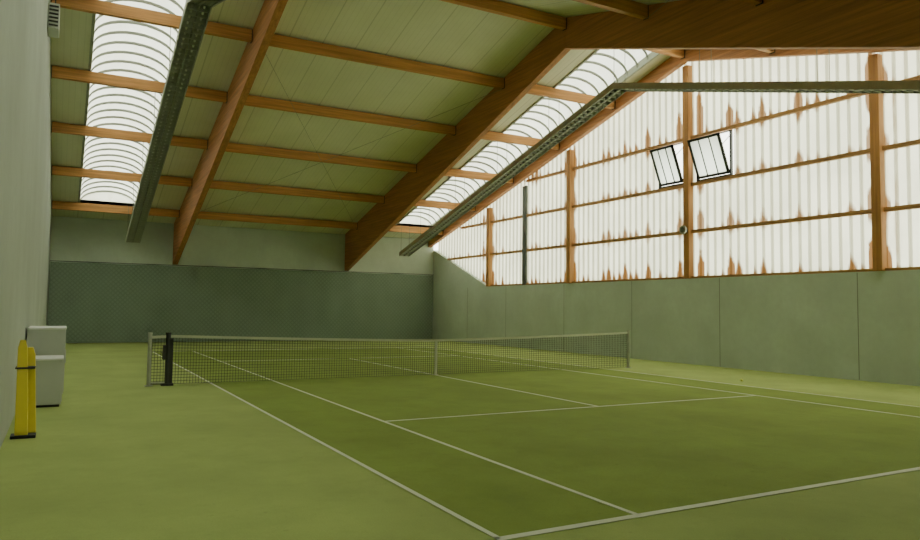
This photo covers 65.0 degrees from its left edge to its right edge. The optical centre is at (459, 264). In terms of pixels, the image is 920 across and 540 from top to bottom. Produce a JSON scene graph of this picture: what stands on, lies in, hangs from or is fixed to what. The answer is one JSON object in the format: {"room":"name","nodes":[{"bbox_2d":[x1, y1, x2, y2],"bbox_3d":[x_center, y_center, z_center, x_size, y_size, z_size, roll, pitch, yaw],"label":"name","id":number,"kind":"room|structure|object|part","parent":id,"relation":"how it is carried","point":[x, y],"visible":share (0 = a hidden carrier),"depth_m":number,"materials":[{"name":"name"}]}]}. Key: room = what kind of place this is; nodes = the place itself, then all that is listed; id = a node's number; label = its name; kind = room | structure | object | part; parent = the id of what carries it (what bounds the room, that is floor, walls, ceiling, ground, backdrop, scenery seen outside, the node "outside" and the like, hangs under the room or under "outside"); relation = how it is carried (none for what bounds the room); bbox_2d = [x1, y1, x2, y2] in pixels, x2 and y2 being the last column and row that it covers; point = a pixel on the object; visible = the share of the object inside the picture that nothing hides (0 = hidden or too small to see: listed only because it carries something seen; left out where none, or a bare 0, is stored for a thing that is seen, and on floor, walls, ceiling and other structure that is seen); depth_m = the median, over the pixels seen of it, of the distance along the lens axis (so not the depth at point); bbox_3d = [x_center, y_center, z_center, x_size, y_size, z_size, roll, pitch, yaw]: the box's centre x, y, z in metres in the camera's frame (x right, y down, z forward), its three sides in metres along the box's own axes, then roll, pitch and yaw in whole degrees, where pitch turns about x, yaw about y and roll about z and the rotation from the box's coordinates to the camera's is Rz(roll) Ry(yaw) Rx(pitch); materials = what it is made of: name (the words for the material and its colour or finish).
{"room":"sports hall","nodes":[
{"label":"sports hall","id":0,"kind":"room"},
{"bbox_2d":[0,0,50,447],"bbox_3d":[-8.651,-2.710,14.505,0.300,10.360,38.390,3,-4,-29],"label":"wall","id":1,"kind":"structure","parent":0,"point":[25,43],"depth_m":10.20,"materials":[{"name":"paint"}]},
{"bbox_2d":[48,0,59,37],"bbox_3d":[-9.685,-6.160,17.250,0.230,1.250,0.730,3,-4,-29],"label":"wall heater","id":2,"kind":"object","parent":1,"relation":"attached to","point":[54,8],"visible":1,"depth_m":16.95,"materials":[{"name":"grey plastic"}]},
{"bbox_2d":[46,216,433,342],"bbox_3d":[-9.639,0.987,35.526,18.440,5.468,0.300,3,-4,-29],"label":"wall","id":3,"kind":"structure","parent":0,"point":[84,240],"depth_m":34.59,"materials":[{"name":"paint"}]},
{"bbox_2d":[48,260,432,342],"bbox_3d":[-9.522,1.925,35.235,18.380,3.522,0.059,3,-4,-29],"label":"curtain","id":4,"kind":"object","parent":3,"relation":"attached to","point":[96,301],"visible":0.85,"depth_m":34.45,"materials":[{"name":"fabric"}]},
{"bbox_2d":[50,0,678,238],"bbox_3d":[-0.481,-5.021,19.299,19.040,5.272,39.400,3,-4,-29],"label":"ceiling","id":5,"kind":"structure","parent":0,"point":[435,32],"depth_m":24.14,"materials":[{"name":"wood"}]},
{"bbox_2d":[78,0,185,206],"bbox_3d":[-6.701,-5.869,15.923,2.310,5.136,34.260,3,-4,-29],"label":"skylight","id":6,"kind":"object","parent":5,"relation":"attached to","point":[121,47],"visible":0.7,"depth_m":23.71,"materials":[{"name":"white plastic"}]},
{"bbox_2d":[126,0,224,242],"bbox_3d":[-5.915,-4.524,16.284,0.540,5.739,31.816,3,-4,-29],"label":"light fixture","id":7,"kind":"object","parent":5,"relation":"attached to","point":[196,13],"visible":1,"depth_m":20.26,"materials":[{"name":"grey metal"}]},
{"bbox_2d":[173,0,287,264],"bbox_3d":[-3.992,-4.189,16.975,0.220,6.973,38.070,3,-4,-29],"label":"rafter","id":8,"kind":"object","parent":5,"relation":"attached to","point":[271,11],"visible":1,"depth_m":23.28,"materials":[{"name":"brown wood"}]},
{"bbox_2d":[52,201,442,234],"bbox_3d":[-8.841,-2.099,33.969,18.060,0.340,0.180,3,-4,-29],"label":"purlin","id":9,"kind":"object","parent":5,"relation":"attached to","point":[60,205],"visible":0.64,"depth_m":32.99,"materials":[{"name":"wood"}]},
{"bbox_2d":[51,166,475,211],"bbox_3d":[-7.193,-3.139,31.046,18.060,0.340,0.180,3,-4,-29],"label":"purlin","id":10,"kind":"object","parent":5,"relation":"attached to","point":[56,170],"visible":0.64,"depth_m":30.05,"materials":[{"name":"wood"}]},
{"bbox_2d":[51,122,513,183],"bbox_3d":[-5.545,-4.179,28.123,18.060,0.340,0.180,3,-4,-29],"label":"purlin","id":11,"kind":"object","parent":5,"relation":"attached to","point":[56,127],"visible":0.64,"depth_m":27.06,"materials":[{"name":"wood"}]},
{"bbox_2d":[51,65,559,150],"bbox_3d":[-3.897,-5.219,25.200,18.060,0.340,0.180,3,-4,-29],"label":"purlin","id":12,"kind":"object","parent":5,"relation":"attached to","point":[57,72],"visible":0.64,"depth_m":24.06,"materials":[{"name":"wood"}]},
{"bbox_2d":[51,0,614,109],"bbox_3d":[-2.250,-6.260,22.277,18.060,0.340,0.180,3,-4,-29],"label":"purlin","id":13,"kind":"object","parent":5,"relation":"attached to","point":[99,7],"visible":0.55,"depth_m":21.16,"materials":[{"name":"wood"}]},
{"bbox_2d":[395,50,659,227],"bbox_3d":[5.858,-5.303,22.801,2.250,5.136,34.260,3,-4,-29],"label":"skylight","id":14,"kind":"object","parent":5,"relation":"attached to","point":[600,69],"visible":0.35,"depth_m":28.57,"materials":[{"name":"white plastic"}]},
{"bbox_2d":[440,0,684,58],"bbox_3d":[-0.602,-7.290,19.353,18.060,0.340,0.180,3,-4,-29],"label":"purlin","id":15,"kind":"object","parent":5,"relation":"attached to","point":[492,6],"visible":0.56,"depth_m":20.62,"materials":[{"name":"wood"}]},
{"bbox_2d":[344,0,919,270],"bbox_3d":[3.317,-3.859,20.978,0.220,6.973,38.070,3,-4,-29],"label":"rafter","id":16,"kind":"object","parent":5,"relation":"attached to","point":[681,24],"visible":1,"depth_m":17.42,"materials":[{"name":"brown wood"}]},
{"bbox_2d":[200,0,668,228],"bbox_3d":[-0.479,-4.486,19.272,8.110,3.548,34.006,3,-4,-29],"label":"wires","id":17,"kind":"object","parent":16,"relation":"attached to","point":[668,0],"visible":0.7,"depth_m":26.50,"materials":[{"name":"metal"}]},
{"bbox_2d":[399,49,919,255],"bbox_3d":[4.908,-4.036,22.211,0.540,5.739,31.816,3,-4,-29],"label":"trough","id":18,"kind":"object","parent":5,"relation":"attached to","point":[613,91],"visible":0.97,"depth_m":21.87,"materials":[{"name":"grey metal"}]},
{"bbox_2d":[572,0,774,53],"bbox_3d":[1.024,-6.575,16.325,18.060,0.340,0.180,3,-4,-29],"label":"purlin","id":19,"kind":"object","parent":5,"relation":"attached to","point":[627,7],"visible":0.43,"depth_m":17.95,"materials":[{"name":"wood"}]},
{"bbox_2d":[428,49,919,246],"bbox_3d":[7.533,-4.423,23.327,0.200,5.468,38.070,3,-4,-29],"label":"rafter","id":20,"kind":"object","parent":5,"relation":"attached to","point":[671,64],"depth_m":25.68,"materials":[{"name":"brown wood"}]},
{"bbox_2d":[741,0,762,5],"bbox_3d":[2.650,-5.851,13.296,18.060,0.340,0.180,3,-4,-29],"label":"purlin","id":21,"kind":"object","parent":5,"relation":"attached to","point":[754,2],"visible":0.18,"depth_m":15.23,"materials":[{"name":"wood"}]},
{"bbox_2d":[0,340,919,539],"bbox_3d":[-0.432,2.924,18.556,19.040,0.200,38.690,3,-4,-29],"label":"floor","id":22,"kind":"structure","parent":0,"point":[119,457],"depth_m":7.10,"materials":[{"name":"green carpet"}]},
{"bbox_2d":[10,340,35,439],"bbox_3d":[-5.580,1.583,9.273,0.280,1.240,0.272,3,-4,-29],"label":"caution sign","id":23,"kind":"object","parent":22,"relation":"on","point":[25,404],"visible":1,"depth_m":9.21,"materials":[{"name":"yellow plastic"}]},
{"bbox_2d":[27,326,66,393],"bbox_3d":[-7.910,1.817,13.822,0.640,1.260,1.340,3,-4,-29],"label":"storage cabinet","id":24,"kind":"object","parent":22,"relation":"on","point":[45,340],"visible":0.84,"depth_m":13.30,"materials":[{"name":"grey plastic"}]},
{"bbox_3d":[-7.907,1.203,13.856,0.630,0.030,1.340,3,-4,-29],"label":"lid","id":25,"kind":"part","parent":24,"relation":"part of","materials":[{"name":"grey plastic"}]},
{"bbox_2d":[36,355,63,407],"bbox_3d":[-7.072,1.963,12.247,0.610,0.800,0.890,3,-4,-29],"label":"storage cabinet","id":26,"kind":"object","parent":22,"relation":"on","point":[49,368],"visible":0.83,"depth_m":11.93,"materials":[{"name":"grey plastic"}]},
{"bbox_3d":[-7.072,1.579,12.268,0.600,0.030,0.890,3,-4,-29],"label":"lid","id":27,"kind":"part","parent":26,"relation":"part of","materials":[{"name":"grey plastic"}]},
{"bbox_2d":[152,347,919,539],"bbox_3d":[-0.620,2.808,18.408,11.020,0.008,23.850,3,-4,-29],"label":"court","id":28,"kind":"object","parent":22,"relation":"on","point":[513,454],"visible":0.83,"depth_m":10.08,"materials":[{"name":"green carpet"}]},
{"bbox_2d":[144,330,631,386],"bbox_3d":[-0.726,2.243,18.305,13.356,1.119,0.338,3,-4,-29],"label":"net","id":29,"kind":"object","parent":28,"relation":"on","point":[167,354],"visible":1,"depth_m":17.82,"materials":[{"name":"black fabric"}]},
{"bbox_3d":[5.014,2.506,21.522,0.187,1.119,0.187,3,-4,-29],"label":"net post","id":30,"kind":"part","parent":29,"relation":"part of","materials":[{"name":"metal"}]},
{"bbox_2d":[432,250,919,385],"bbox_3d":[7.739,0.756,23.337,0.300,4.900,38.390,3,-4,-29],"label":"wall","id":31,"kind":"structure","parent":0,"point":[799,324],"depth_m":22.26,"materials":[{"name":"paint"}]},
{"bbox_2d":[467,273,859,379],"bbox_3d":[7.638,1.808,23.117,0.005,2.730,30.224,3,-4,-29],"label":"trim","id":32,"kind":"structure","parent":31,"relation":"attached to","point":[857,273],"depth_m":22.37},
{"bbox_2d":[447,53,919,285],"bbox_3d":[8.000,-3.132,22.690,0.410,7.051,36.245,3,-4,-29],"label":"gable timber frame","id":33,"kind":"object","parent":31,"relation":"on","point":[878,210],"visible":1,"depth_m":23.40,"materials":[{"name":"brown wood"}]},
{"bbox_2d":[438,50,919,284],"bbox_3d":[7.839,-3.342,23.501,0.050,7.552,37.400,3,-4,-29],"label":"glazing","id":34,"kind":"object","parent":33,"relation":"attached to","point":[654,118],"visible":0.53,"depth_m":22.19,"materials":[{"name":"white plastic"}]},
{"bbox_2d":[649,144,682,186],"bbox_3d":[6.995,-3.354,24.483,0.526,1.244,1.050,3,-4,-29],"label":"window","id":35,"kind":"structure","parent":34,"relation":"in","point":[662,153],"depth_m":24.46,"materials":[{"name":"white"}]},
{"bbox_3d":[6.995,-3.354,24.483,0.526,1.244,1.050,3,-4,-29],"label":"sash","id":36,"kind":"part","parent":35,"relation":"part of","materials":[{"name":"black metal"}]},
{"bbox_2d":[659,142,682,188],"bbox_3d":[7.227,-3.387,24.612,0.100,1.470,1.170,3,-4,-29],"label":"frame","id":37,"kind":"object","parent":34,"relation":"attached to","point":[682,142],"visible":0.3,"depth_m":24.44,"materials":[{"name":"metal"}]},
{"bbox_2d":[687,132,729,178],"bbox_3d":[7.871,-3.439,22.890,0.526,1.244,1.270,3,-4,-29],"label":"window","id":38,"kind":"structure","parent":34,"relation":"in","point":[704,143],"depth_m":22.85,"materials":[{"name":"white"}]},
{"bbox_3d":[7.871,-3.439,22.890,0.526,1.244,1.270,3,-4,-29],"label":"sash","id":39,"kind":"part","parent":38,"relation":"part of","materials":[{"name":"black metal"}]},
{"bbox_2d":[696,130,732,181],"bbox_3d":[8.103,-3.472,23.019,0.100,1.470,1.390,3,-4,-29],"label":"frame","id":40,"kind":"object","parent":34,"relation":"attached to","point":[729,131],"visible":0.64,"depth_m":22.43,"materials":[{"name":"metal"}]}
]}

